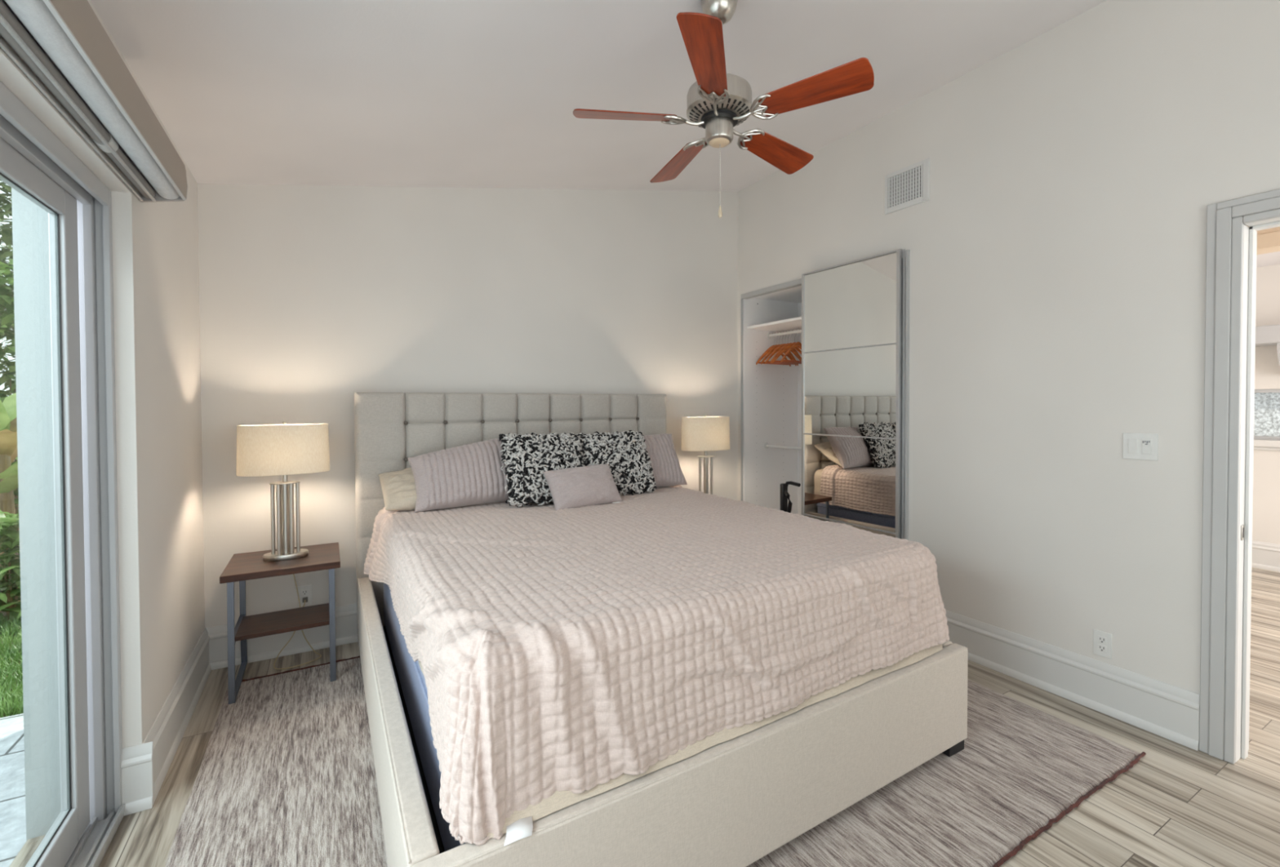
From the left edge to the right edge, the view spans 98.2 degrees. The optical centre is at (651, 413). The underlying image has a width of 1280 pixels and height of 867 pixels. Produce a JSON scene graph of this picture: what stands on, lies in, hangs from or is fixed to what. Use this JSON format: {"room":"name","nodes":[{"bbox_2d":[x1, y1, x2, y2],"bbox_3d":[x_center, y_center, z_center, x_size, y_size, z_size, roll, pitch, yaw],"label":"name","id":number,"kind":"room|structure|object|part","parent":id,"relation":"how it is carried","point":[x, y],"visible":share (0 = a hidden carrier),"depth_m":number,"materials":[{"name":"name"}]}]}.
{"room":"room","nodes":[
{"label":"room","id":0,"kind":"room"},
{"bbox_2d":[11,187,61,841],"bbox_3d":[-1.421,0.066,0.788,0.103,3.050,5.120,-1,1,-30],"label":"wall","id":1,"kind":"structure","parent":0,"point":[29,220],"depth_m":1.85,"materials":[{"name":"white paint"}]},
{"bbox_2d":[0,0,204,748],"bbox_3d":[-1.295,-0.060,0.790,0.260,3.000,5.000,-1,1,-30],"label":"wall","id":2,"kind":"structure","parent":0,"point":[156,267],"depth_m":2.16,"materials":[{"name":"beige paint"}]},
{"bbox_2d":[0,80,124,866],"bbox_3d":[-1.233,0.341,0.717,0.147,2.200,2.800,-1,1,-30],"label":"door","id":3,"kind":"structure","parent":2,"relation":"in","point":[34,162],"depth_m":1.83,"materials":[{"name":"metal"}]},
{"bbox_3d":[-1.587,0.340,1.274,0.040,2.125,1.358,-1,1,-30],"label":"sliding panel","id":4,"kind":"part","parent":3,"relation":"part of","materials":[{"name":"clear glass"}]},
{"bbox_2d":[0,0,187,202],"bbox_3d":[-1.079,-0.856,0.798,0.136,0.180,3.017,-1,1,-30],"label":"roller shade","id":5,"kind":"object","parent":2,"relation":"attached to","point":[69,32],"visible":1,"depth_m":1.39,"materials":[{"name":"grey fabric"}]},
{"bbox_2d":[120,627,211,816],"bbox_3d":[-2.142,1.298,2.501,0.087,0.230,1.230,-1,1,-30],"label":"baseboard","id":6,"kind":"structure","parent":2,"relation":"attached to","point":[144,766],"depth_m":2.19,"materials":[{"name":"white paint"}]},
{"bbox_2d":[197,182,737,627],"bbox_3d":[-0.698,-0.422,4.101,4.722,3.606,0.120,-1,1,-30],"label":"wall","id":7,"kind":"structure","parent":0,"point":[312,297],"depth_m":3.56,"materials":[{"name":"beige paint"}]},
{"bbox_2d":[206,603,358,670],"bbox_3d":[-0.828,1.269,3.964,3.722,0.230,0.030,-1,1,-30],"label":"baseboard","id":8,"kind":"structure","parent":7,"relation":"attached to","point":[265,647],"depth_m":3.21,"materials":[{"name":"white paint"}]},
{"bbox_2d":[297,584,311,606],"bbox_3d":[-2.038,1.075,3.265,0.072,0.118,0.009,-1,1,-30],"label":"wall outlet","id":9,"kind":"object","parent":7,"relation":"attached to","point":[306,590],"visible":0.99,"depth_m":3.26,"materials":[{"name":"white plastic"}]},
{"bbox_2d":[301,589,308,595],"bbox_3d":[-2.037,1.055,3.262,0.034,0.032,0.002,-1,1,-30],"label":"receptacle","id":10,"kind":"object","parent":9,"relation":"attached to","point":[304,592],"depth_m":3.26,"materials":[{"name":"white plastic"}]},
{"bbox_2d":[90,0,1106,191],"bbox_3d":[0.320,-1.590,1.642,4.022,0.832,5.120,-1,1,-30],"label":"ceiling","id":11,"kind":"structure","parent":0,"point":[418,93],"depth_m":2.50,"materials":[{"name":"paint"}]},
{"bbox_2d":[573,0,874,217],"bbox_3d":[0.260,-1.159,2.121,1.050,0.841,1.044,-1,1,-30],"label":"ceiling fan","id":12,"kind":"object","parent":11,"relation":"hanging from","point":[718,100],"visible":1,"depth_m":2.00,"materials":[{"name":"brown wood"}]},
{"bbox_3d":[-0.098,-1.109,2.064,0.383,0.042,0.131,0,1,-4],"label":"blade","id":13,"kind":"part","parent":12,"relation":"part of","materials":[{"name":"brown wood"}]},
{"bbox_3d":[0.119,-1.091,2.423,0.131,0.054,0.383,-1,1,-22],"label":"blade","id":14,"kind":"part","parent":12,"relation":"part of","materials":[{"name":"brown wood"}]},
{"bbox_3d":[0.176,-1.120,1.747,0.131,0.056,0.383,0,1,14],"label":"blade","id":15,"kind":"part","parent":12,"relation":"part of","materials":[{"name":"brown wood"}]},
{"bbox_3d":[0.257,-1.102,2.094,0.140,0.015,0.140,-1,1,-30],"label":"rotor plate","id":16,"kind":"part","parent":12,"relation":"part of","materials":[{"name":"black plastic"}]},
{"bbox_3d":[0.261,-0.899,2.093,0.004,0.235,0.004,-1,1,-30],"label":"pull chain","id":17,"kind":"part","parent":12,"relation":"part of","materials":[{"name":"silver metal"}]},
{"bbox_3d":[0.527,-1.093,2.327,0.383,0.051,0.131,-1,1,-40],"label":"blade","id":18,"kind":"part","parent":12,"relation":"part of","materials":[{"name":"brown wood"}]},
{"bbox_3d":[0.562,-1.113,1.909,0.383,0.045,0.131,0,1,32],"label":"blade","id":19,"kind":"part","parent":12,"relation":"part of","materials":[{"name":"brown wood"}]},
{"bbox_2d":[8,567,1279,866],"bbox_3d":[2.368,1.466,2.158,7.990,0.120,6.620,-1,1,-30],"label":"floor","id":20,"kind":"structure","parent":0,"point":[1179,805],"depth_m":2.05,"materials":[{"name":"brown wood"}]},
{"bbox_2d":[164,655,1146,866],"bbox_3d":[-0.079,1.398,2.570,3.342,0.015,2.662,-1,1,-30],"label":"area rug","id":21,"kind":"object","parent":20,"relation":"on","point":[286,777],"visible":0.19,"depth_m":2.05,"materials":[{"name":"fabric"}]},
{"bbox_2d":[219,542,340,704],"bbox_3d":[-1.956,1.082,2.976,0.502,0.620,0.482,-1,1,-30],"label":"nightstand","id":22,"kind":"object","parent":21,"relation":"on","point":[242,567],"visible":1,"depth_m":2.88,"materials":[{"name":"brown wood"}]},
{"bbox_3d":[-2.024,1.104,2.674,0.027,0.585,0.027,-1,1,-30],"label":"leg","id":23,"kind":"part","parent":22,"relation":"part of","materials":[{"name":"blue metal"}]},
{"bbox_3d":[-2.250,1.099,3.060,0.027,0.586,0.042,-1,1,-30],"label":"leg","id":24,"kind":"part","parent":22,"relation":"part of","materials":[{"name":"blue metal"}]},
{"bbox_2d":[235,603,329,641],"bbox_3d":[-1.931,1.097,2.933,0.402,0.020,0.310,-1,1,-30],"label":"shelf","id":25,"kind":"object","parent":22,"relation":"attached to","point":[253,626],"depth_m":2.89,"materials":[{"name":"brown wood"}]},
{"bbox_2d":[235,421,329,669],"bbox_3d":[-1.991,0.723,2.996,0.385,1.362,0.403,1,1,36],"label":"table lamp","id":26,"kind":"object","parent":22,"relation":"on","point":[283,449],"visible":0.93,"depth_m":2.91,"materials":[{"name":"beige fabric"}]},
{"bbox_3d":[-2.005,0.560,2.940,0.018,0.374,0.018,-1,1,-30],"label":"rod","id":27,"kind":"part","parent":26,"relation":"part of","materials":[{"name":"silver metal"}]},
{"bbox_3d":[-1.961,0.560,2.921,0.018,0.374,0.018,-1,1,-30],"label":"rod","id":28,"kind":"part","parent":26,"relation":"part of","materials":[{"name":"silver metal"}]},
{"bbox_3d":[-2.000,0.559,2.987,0.018,0.374,0.018,-1,1,-30],"label":"rod","id":29,"kind":"part","parent":26,"relation":"part of","materials":[{"name":"silver metal"}]},
{"bbox_3d":[-1.957,0.189,2.962,0.417,0.257,0.250,-1,1,-30],"label":"lamp shade","id":30,"kind":"part","parent":26,"relation":"part of","materials":[{"name":"white fabric"}]},
{"bbox_3d":[-1.957,0.372,2.965,0.138,0.007,0.110,-1,1,-30],"label":"plate","id":31,"kind":"part","parent":26,"relation":"part of","materials":[{"name":"silver metal"}]},
{"bbox_2d":[282,475,287,482],"bbox_3d":[-1.957,0.320,2.964,0.024,0.094,0.024,-1,1,-30],"label":"socket","id":32,"kind":"object","parent":26,"relation":"attached to","point":[284,477],"depth_m":2.95,"materials":[{"name":"silver metal"}]},
{"bbox_3d":[-1.913,0.560,2.950,0.018,0.374,0.018,-1,1,-30],"label":"rod","id":33,"kind":"part","parent":26,"relation":"part of","materials":[{"name":"silver metal"}]},
{"bbox_3d":[-1.951,0.559,3.015,0.018,0.374,0.018,-1,1,-30],"label":"rod","id":34,"kind":"part","parent":26,"relation":"part of","materials":[{"name":"silver metal"}]},
{"bbox_3d":[-2.015,1.082,3.125,0.194,0.641,0.214,0,1,28],"label":"power cord","id":35,"kind":"part","parent":26,"relation":"part of","materials":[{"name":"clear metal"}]},
{"bbox_3d":[-1.908,0.559,2.997,0.018,0.374,0.018,-1,1,-30],"label":"rod","id":36,"kind":"part","parent":26,"relation":"part of","materials":[{"name":"silver metal"}]},
{"bbox_3d":[-1.659,1.100,2.887,0.027,0.585,0.027,-1,1,-30],"label":"leg","id":37,"kind":"part","parent":22,"relation":"part of","materials":[{"name":"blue metal"}]},
{"bbox_2d":[354,391,968,866],"bbox_3d":[-0.215,0.635,2.780,2.135,1.510,2.506,-1,1,-30],"label":"upholstered bed","id":38,"kind":"object","parent":21,"relation":"on","point":[733,802],"visible":0.34,"depth_m":1.85,"materials":[{"name":"fabric"}]},
{"bbox_3d":[-1.092,1.167,2.244,0.068,0.385,2.320,-1,1,-30],"label":"rail","id":39,"kind":"part","parent":38,"relation":"part of","materials":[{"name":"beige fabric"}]},
{"bbox_2d":[383,582,465,851],"bbox_3d":[-0.214,0.929,2.804,1.911,0.684,2.211,-1,1,-30],"label":"box spring","id":40,"kind":"object","parent":38,"relation":"on","point":[411,678],"visible":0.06,"depth_m":2.00,"materials":[{"name":"black fabric"}]},
{"bbox_2d":[417,644,942,838],"bbox_3d":[-0.176,0.765,2.741,1.956,0.385,2.330,-1,1,-30],"label":"mattress","id":41,"kind":"object","parent":40,"relation":"on","point":[557,801],"visible":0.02,"depth_m":1.61,"materials":[{"name":"beige fabric"}]},
{"bbox_2d":[363,484,949,846],"bbox_3d":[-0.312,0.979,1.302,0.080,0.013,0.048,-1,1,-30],"label":"quilt","id":42,"kind":"object","parent":41,"relation":"on","point":[576,650],"visible":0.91,"depth_m":1.75,"materials":[{"name":"beige fabric"}]},
{"bbox_2d":[377,466,417,511],"bbox_3d":[-1.174,0.424,3.325,0.812,0.243,0.338,-1,1,-30],"label":"bed pillow","id":43,"kind":"object","parent":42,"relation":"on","point":[398,487],"visible":0.26,"depth_m":3.10,"materials":[{"name":"beige fabric"}]},
{"bbox_2d":[407,438,508,512],"bbox_3d":[-0.993,0.346,3.348,0.860,0.382,0.304,-1,1,-34],"label":"pillow sham","id":44,"kind":"object","parent":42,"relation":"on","point":[469,474],"visible":0.69,"depth_m":3.17,"materials":[{"name":"beige fabric"}]},
{"bbox_2d":[498,432,586,506],"bbox_3d":[-0.642,0.336,3.366,0.539,0.437,0.297,-1,1,-30],"label":"cushion","id":45,"kind":"object","parent":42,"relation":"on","point":[526,459],"visible":0.8,"depth_m":3.27,"materials":[{"name":"fabric"}]},
{"bbox_2d":[543,463,622,511],"bbox_3d":[-0.389,0.435,3.263,0.453,0.236,0.249,-1,1,-30],"label":"lumbar pillow","id":46,"kind":"object","parent":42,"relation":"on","point":[591,485],"visible":0.98,"depth_m":3.22,"materials":[{"name":"beige fabric"}]},
{"bbox_2d":[575,430,657,495],"bbox_3d":[-0.243,0.330,3.643,0.542,0.427,0.287,-1,1,-28],"label":"cushion","id":47,"kind":"object","parent":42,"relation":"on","point":[625,453],"visible":0.73,"depth_m":3.60,"materials":[{"name":"multicoloured fabric"}]},
{"bbox_2d":[643,434,687,487],"bbox_3d":[-0.180,0.340,3.829,0.885,0.370,0.310,-1,1,-30],"label":"pillow sham","id":48,"kind":"object","parent":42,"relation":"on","point":[667,471],"visible":0.18,"depth_m":3.88,"materials":[{"name":"beige fabric"}]},
{"bbox_3d":[-0.818,0.576,3.808,2.135,1.422,0.121,-1,1,-30],"label":"headboard","id":49,"kind":"part","parent":38,"relation":"part of","materials":[{"name":"fabric"}]},
{"bbox_3d":[0.389,1.171,1.758,2.137,0.385,0.062,-1,1,-32],"label":"footboard","id":50,"kind":"part","parent":38,"relation":"part of","materials":[{"name":"beige fabric"}]},
{"bbox_3d":[0.679,1.143,3.309,0.068,0.385,2.269,-1,1,-30],"label":"rail","id":51,"kind":"part","parent":38,"relation":"part of","materials":[{"name":"beige fabric"}]},
{"bbox_3d":[1.234,1.372,2.309,0.105,0.044,0.082,-1,1,-30],"label":"leg","id":52,"kind":"part","parent":38,"relation":"part of","materials":[{"name":"black plastic"}]},
{"bbox_3d":[0.439,1.051,4.377,0.502,0.620,0.482,-1,1,-30],"label":"nightstand","id":53,"kind":"object","parent":21,"relation":"on","visible":0},
{"bbox_2d":[681,414,729,494],"bbox_3d":[0.431,0.376,4.362,0.417,0.730,0.250,-1,1,-30],"label":"table lamp","id":54,"kind":"object","parent":53,"relation":"on","point":[705,433],"visible":0.8,"depth_m":4.25,"materials":[{"name":"beige fabric"}]},
{"bbox_3d":[0.383,0.529,4.337,0.018,0.374,0.018,-1,1,-30],"label":"rod","id":55,"kind":"part","parent":54,"relation":"part of","materials":[{"name":"silver metal"}]},
{"bbox_3d":[0.426,0.529,4.318,0.018,0.374,0.018,-1,1,-30],"label":"rod","id":56,"kind":"part","parent":54,"relation":"part of","materials":[{"name":"silver metal"}]},
{"bbox_3d":[0.430,0.158,4.358,0.417,0.257,0.250,-1,1,-30],"label":"lamp shade","id":57,"kind":"part","parent":54,"relation":"part of","materials":[{"name":"white fabric"}]},
{"bbox_3d":[0.431,0.341,4.362,0.138,0.007,0.110,-1,1,-30],"label":"plate","id":58,"kind":"part","parent":54,"relation":"part of","materials":[{"name":"silver metal"}]},
{"bbox_3d":[0.475,0.528,4.346,0.018,0.374,0.018,-1,1,-30],"label":"rod","id":59,"kind":"part","parent":54,"relation":"part of","materials":[{"name":"silver metal"}]},
{"bbox_2d":[742,248,906,538],"bbox_3d":[1.461,0.161,4.316,0.747,2.420,1.615,-1,1,-30],"label":"wardrobe","id":60,"kind":"object","parent":20,"relation":"on","point":[772,393],"depth_m":3.91,"materials":[{"name":"white mirror"}]},
{"bbox_2d":[755,332,791,366],"bbox_3d":[1.090,-0.572,4.925,0.430,0.299,0.021,-1,1,-34],"label":"hanger","id":61,"kind":"object","parent":60,"relation":"hanging from","point":[782,354],"visible":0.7,"depth_m":4.91,"materials":[{"name":"brown wood"}]},
{"bbox_2d":[746,316,801,333],"bbox_3d":[1.502,-0.741,4.326,0.610,0.022,1.579,-1,1,-30],"label":"shelf","id":62,"kind":"object","parent":60,"relation":"attached to","point":[795,322],"depth_m":4.73,"materials":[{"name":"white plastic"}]},
{"bbox_2d":[758,331,796,365],"bbox_3d":[1.108,-0.572,4.894,0.430,0.299,0.021,-1,1,-24],"label":"hanger","id":63,"kind":"object","parent":60,"relation":"hanging from","point":[772,347],"visible":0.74,"depth_m":4.86,"materials":[{"name":"orange wood"}]},
{"bbox_3d":[1.502,-1.019,4.321,0.609,0.019,1.614,-1,1,-30],"label":"panel","id":64,"kind":"part","parent":60,"relation":"part of","materials":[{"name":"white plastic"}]},
{"bbox_2d":[760,330,795,364],"bbox_3d":[1.124,-0.571,4.867,0.430,0.299,0.021,-1,1,-33],"label":"hanger","id":65,"kind":"object","parent":60,"relation":"hanging from","point":[777,345],"visible":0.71,"depth_m":4.82,"materials":[{"name":"orange wood"}]},
{"bbox_2d":[764,330,798,365],"bbox_3d":[1.143,-0.571,4.834,0.430,0.299,0.021,-1,1,-37],"label":"hanger","id":66,"kind":"object","parent":60,"relation":"hanging from","point":[790,353],"visible":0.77,"depth_m":4.87,"materials":[{"name":"orange wood"}]},
{"bbox_3d":[1.230,0.296,4.646,0.052,0.052,0.779,-1,1,-30],"label":"hanging rail","id":67,"kind":"part","parent":60,"relation":"part of","materials":[{"name":"white plastic"}]},
{"bbox_2d":[765,329,800,364],"bbox_3d":[1.160,-0.570,4.806,0.430,0.299,0.021,-1,1,-27],"label":"hanger","id":68,"kind":"object","parent":60,"relation":"hanging from","point":[777,349],"visible":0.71,"depth_m":4.77,"materials":[{"name":"orange wood"}]},
{"bbox_3d":[1.253,-0.690,4.644,0.052,0.052,0.779,-1,1,-30],"label":"hanging rail","id":69,"kind":"part","parent":60,"relation":"part of","materials":[{"name":"white plastic"}]},
{"bbox_2d":[769,329,801,364],"bbox_3d":[1.179,-0.570,4.774,0.430,0.299,0.021,-1,1,-35],"label":"hanger","id":70,"kind":"object","parent":60,"relation":"hanging from","point":[794,350],"visible":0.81,"depth_m":4.80,"materials":[{"name":"orange wood"}]},
{"bbox_2d":[770,328,801,363],"bbox_3d":[1.196,-0.569,4.743,0.430,0.299,0.021,-1,1,-26],"label":"hanger","id":71,"kind":"object","parent":60,"relation":"hanging from","point":[797,348],"visible":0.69,"depth_m":4.71,"materials":[{"name":"orange wood"}]},
{"bbox_2d":[772,328,801,363],"bbox_3d":[1.219,-0.569,4.705,0.430,0.299,0.021,-1,1,-18],"label":"hanger","id":72,"kind":"object","parent":60,"relation":"hanging from","point":[788,347],"visible":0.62,"depth_m":4.67,"materials":[{"name":"orange wood"}]},
{"bbox_2d":[780,480,800,512],"bbox_3d":[1.228,0.941,4.724,0.160,0.726,0.214,-1,1,-30],"label":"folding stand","id":73,"kind":"object","parent":60,"relation":"on","point":[784,495],"visible":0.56,"depth_m":4.74,"materials":[{"name":"black metal"}]},
{"bbox_3d":[1.164,0.972,4.734,0.034,0.638,0.097,-1,1,-30],"label":"support leg","id":74,"kind":"part","parent":73,"relation":"part of","materials":[{"name":"black plastic"}]},
{"bbox_2d":[780,328,801,362],"bbox_3d":[1.239,-0.568,4.670,0.430,0.299,0.021,-1,1,-36],"label":"hanger","id":75,"kind":"object","parent":60,"relation":"hanging from","point":[797,344],"visible":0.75,"depth_m":4.62,"materials":[{"name":"orange wood"}]},
{"bbox_3d":[1.776,0.157,4.500,0.018,2.420,1.615,-1,1,-30],"label":"panel","id":76,"kind":"part","parent":60,"relation":"part of","materials":[{"name":"white plastic"}]},
{"bbox_3d":[1.348,0.158,3.824,0.017,0.010,0.753,-1,1,-33],"label":"cross rail","id":77,"kind":"part","parent":60,"relation":"part of","materials":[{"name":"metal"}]},
{"bbox_3d":[1.350,0.759,3.834,0.017,0.010,0.753,-1,1,-33],"label":"cross rail","id":78,"kind":"part","parent":60,"relation":"part of","materials":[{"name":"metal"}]},
{"bbox_3d":[1.350,0.459,3.830,0.010,0.594,0.753,-1,1,-33],"label":"mirror panel","id":79,"kind":"part","parent":60,"relation":"part of","materials":[{"name":"silver metal"}]},
{"bbox_3d":[1.352,1.049,3.840,0.010,0.572,0.753,-1,1,-33],"label":"mirror panel","id":80,"kind":"part","parent":60,"relation":"part of","materials":[{"name":"silver metal"}]},
{"bbox_3d":[1.347,-0.732,3.809,0.010,0.568,0.753,-1,1,-33],"label":"mirror panel","id":81,"kind":"part","parent":60,"relation":"part of","materials":[{"name":"silver metal"}]},
{"bbox_3d":[1.349,-0.143,3.819,0.010,0.594,0.753,-1,1,-33],"label":"mirror panel","id":82,"kind":"part","parent":60,"relation":"part of","materials":[{"name":"silver metal"}]},
{"bbox_3d":[1.346,-0.444,3.813,0.017,0.010,0.753,-1,1,-33],"label":"cross rail","id":83,"kind":"part","parent":60,"relation":"part of","materials":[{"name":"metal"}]},
{"bbox_3d":[1.390,0.458,3.855,0.010,0.594,0.792,-1,1,-30],"label":"mirror panel","id":84,"kind":"part","parent":60,"relation":"part of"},
{"bbox_3d":[1.388,-0.144,3.845,0.010,0.594,0.792,-1,1,-30],"label":"mirror panel","id":85,"kind":"part","parent":60,"relation":"part of","materials":[{"name":"grey metal"}]},
{"bbox_3d":[1.386,-0.733,3.835,0.010,0.568,0.792,-1,1,-30],"label":"mirror panel","id":86,"kind":"part","parent":60,"relation":"part of","materials":[{"name":"grey metal"}]},
{"bbox_2d":[737,0,1279,693],"bbox_3d":[2.459,-0.397,2.113,0.120,3.606,6.500,-1,1,-30],"label":"wall","id":87,"kind":"structure","parent":0,"point":[1057,246],"depth_m":2.72,"materials":[{"name":"beige paint"}]},
{"bbox_2d":[740,248,910,540],"bbox_3d":[1.234,0.174,4.180,0.120,2.400,1.621,-1,1,-30],"label":"trim","id":88,"kind":"structure","parent":87,"relation":"attached to","point":[797,282],"depth_m":3.46,"materials":[{"name":"grey metal"}]},
{"bbox_2d":[884,157,929,214],"bbox_3d":[1.587,-1.405,3.450,0.012,0.250,0.305,-1,1,-30],"label":"air vent","id":89,"kind":"object","parent":87,"relation":"in","point":[908,186],"visible":1,"depth_m":3.44,"materials":[{"name":"white metal"}]},
{"bbox_2d":[945,609,1199,751],"bbox_3d":[1.941,1.279,2.889,0.030,0.230,1.347,-1,1,-30],"label":"baseboard","id":90,"kind":"structure","parent":87,"relation":"attached to","point":[1170,712],"depth_m":2.65,"materials":[{"name":"white paint"}]},
{"bbox_2d":[1093,629,1111,659],"bbox_3d":[2.118,1.084,2.603,0.009,0.118,0.072,-1,1,-30],"label":"wall outlet","id":91,"kind":"object","parent":87,"relation":"attached to","point":[1102,641],"visible":1,"depth_m":2.60,"materials":[{"name":"white plastic"}]},
{"bbox_2d":[1097,644,1106,653],"bbox_3d":[2.115,1.104,2.602,0.002,0.032,0.034,-1,1,-30],"label":"receptacle","id":92,"kind":"object","parent":91,"relation":"attached to","point":[1101,647],"depth_m":2.60,"materials":[{"name":"white plastic"}]},
{"bbox_2d":[1097,635,1106,644],"bbox_3d":[2.115,1.064,2.601,0.002,0.032,0.034,-1,1,-30],"label":"receptacle","id":93,"kind":"object","parent":91,"relation":"attached to","point":[1102,639],"depth_m":2.60,"materials":[{"name":"white plastic"}]},
{"bbox_2d":[1122,432,1158,461],"bbox_3d":[2.179,0.148,2.473,0.012,0.118,0.124,-1,1,-30],"label":"light switch","id":94,"kind":"object","parent":87,"relation":"attached to","point":[1144,446],"visible":1,"depth_m":2.47,"materials":[{"name":"white plastic"}]},
{"bbox_2d":[1199,188,1279,764],"bbox_3d":[2.626,0.282,1.862,0.191,2.255,1.090,-1,1,-30],"label":"trim","id":95,"kind":"structure","parent":87,"relation":"attached to","point":[1231,245],"depth_m":2.23,"materials":[{"name":"white paint"}]},
{"bbox_3d":[2.374,0.479,2.226,0.032,0.060,0.003,-1,1,-30],"label":"strike plate","id":96,"kind":"part","parent":95,"relation":"part of","materials":[{"name":"silver metal"}]},
{"bbox_2d":[1252,264,1279,544],"bbox_3d":[6.274,-0.226,3.276,0.120,3.200,4.650,-1,1,-30],"label":"wall","id":97,"kind":"structure","parent":0,"point":[1266,464],"depth_m":4.79,"materials":[{"name":"beige paint"}]},
{"bbox_2d":[1251,540,1279,572],"bbox_3d":[6.239,1.260,3.221,0.030,0.230,4.550,-1,1,-30],"label":"baseboard","id":98,"kind":"structure","parent":97,"relation":"attached to","point":[1266,556],"depth_m":4.79,"materials":[{"name":"white paint"}]},
{"bbox_2d":[1253,388,1279,450],"bbox_3d":[5.567,0.062,4.402,0.130,0.530,1.620,-1,1,-30],"label":"window","id":99,"kind":"structure","parent":97,"relation":"in","point":[1267,402],"depth_m":4.81,"materials":[{"name":"white glass"}]},
{"bbox_3d":[5.542,0.282,4.391,0.070,0.090,1.620,-1,1,-30],"label":"sill","id":100,"kind":"part","parent":99,"relation":"part of","materials":[{"name":"white paint"}]},
{"bbox_2d":[1255,324,1279,365],"bbox_3d":[5.578,-0.512,4.024,0.320,0.410,2.050,-1,1,-30],"label":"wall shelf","id":101,"kind":"object","parent":97,"relation":"attached to","point":[1268,335],"visible":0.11,"depth_m":4.56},
{"bbox_2d":[1256,251,1279,267],"bbox_3d":[4.597,-1.274,2.279,3.758,0.100,4.650,-1,1,-30],"label":"ceiling beam","id":102,"kind":"structure","parent":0,"point":[1272,258],"depth_m":4.55,"materials":[{"name":"paint"}]},
{"bbox_2d":[1246,225,1279,254],"bbox_3d":[4.048,-1.046,1.903,0.170,0.340,4.550,-1,1,-30],"label":"ceiling","id":103,"kind":"structure","parent":102,"relation":"attached to","point":[1268,239],"depth_m":2.99,"materials":[{"name":"paint"}]},
{"label":"outside","id":104,"kind":"structure","parent":0,"visible":0},
{"bbox_2d":[0,713,26,866],"bbox_3d":[-2.783,1.569,-0.623,3.707,0.100,6.020,-1,1,-30],"label":"paving","id":105,"kind":"structure","parent":104,"point":[12,777],"depth_m":2.17,"materials":[{"name":"stone"}]},
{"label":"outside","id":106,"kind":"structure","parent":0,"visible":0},
{"bbox_2d":[0,504,22,716],"bbox_3d":[-5.981,1.471,9.092,18.000,0.180,13.980,-1,1,-30],"label":"garden","id":107,"kind":"object","parent":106,"point":[16,553],"depth_m":3.67,"materials":[{"name":"plant"}]},
{"bbox_2d":[0,179,14,340],"bbox_3d":[-8.803,-1.346,7.791,3.741,5.542,3.856,-1,1,-30],"label":"tree","id":108,"kind":"object","parent":107,"relation":"on","point":[6,231],"visible":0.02,"depth_m":7.23,"materials":[{"name":"green plant"}]},
{"bbox_2d":[0,392,17,573],"bbox_3d":[-5.421,0.495,4.426,1.821,1.953,2.018,-1,1,-43],"label":"banana plant","id":109,"kind":"object","parent":107,"relation":"on","point":[8,420],"visible":0.3,"depth_m":4.51,"materials":[{"name":"green plant"}]},
{"bbox_3d":[-5.316,0.793,4.534,0.145,1.354,0.145,0,1,15],"label":"stem","id":110,"kind":"part","parent":109,"relation":"part of","materials":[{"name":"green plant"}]},
{"bbox_2d":[0,258,19,530],"bbox_3d":[-6.851,-0.122,5.853,2.125,3.146,2.381,1,1,42],"label":"shrub","id":111,"kind":"object","parent":107,"relation":"on","point":[7,317],"visible":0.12,"depth_m":5.75,"materials":[{"name":"green plant"}]},
{"bbox_2d":[0,507,21,622],"bbox_3d":[-4.444,1.075,3.921,1.026,0.804,0.928,-1,1,-30],"label":"shrub","id":112,"kind":"object","parent":107,"relation":"on","point":[10,584],"visible":0.41,"depth_m":3.81,"materials":[{"name":"green plant"}]},
{"bbox_2d":[0,612,23,717],"bbox_3d":[-3.931,1.425,3.267,2.205,0.100,1.319,1,1,42],"label":"grass","id":113,"kind":"structure","parent":107,"relation":"on","point":[6,655],"depth_m":3.11,"materials":[{"name":"green plant"}]}
]}

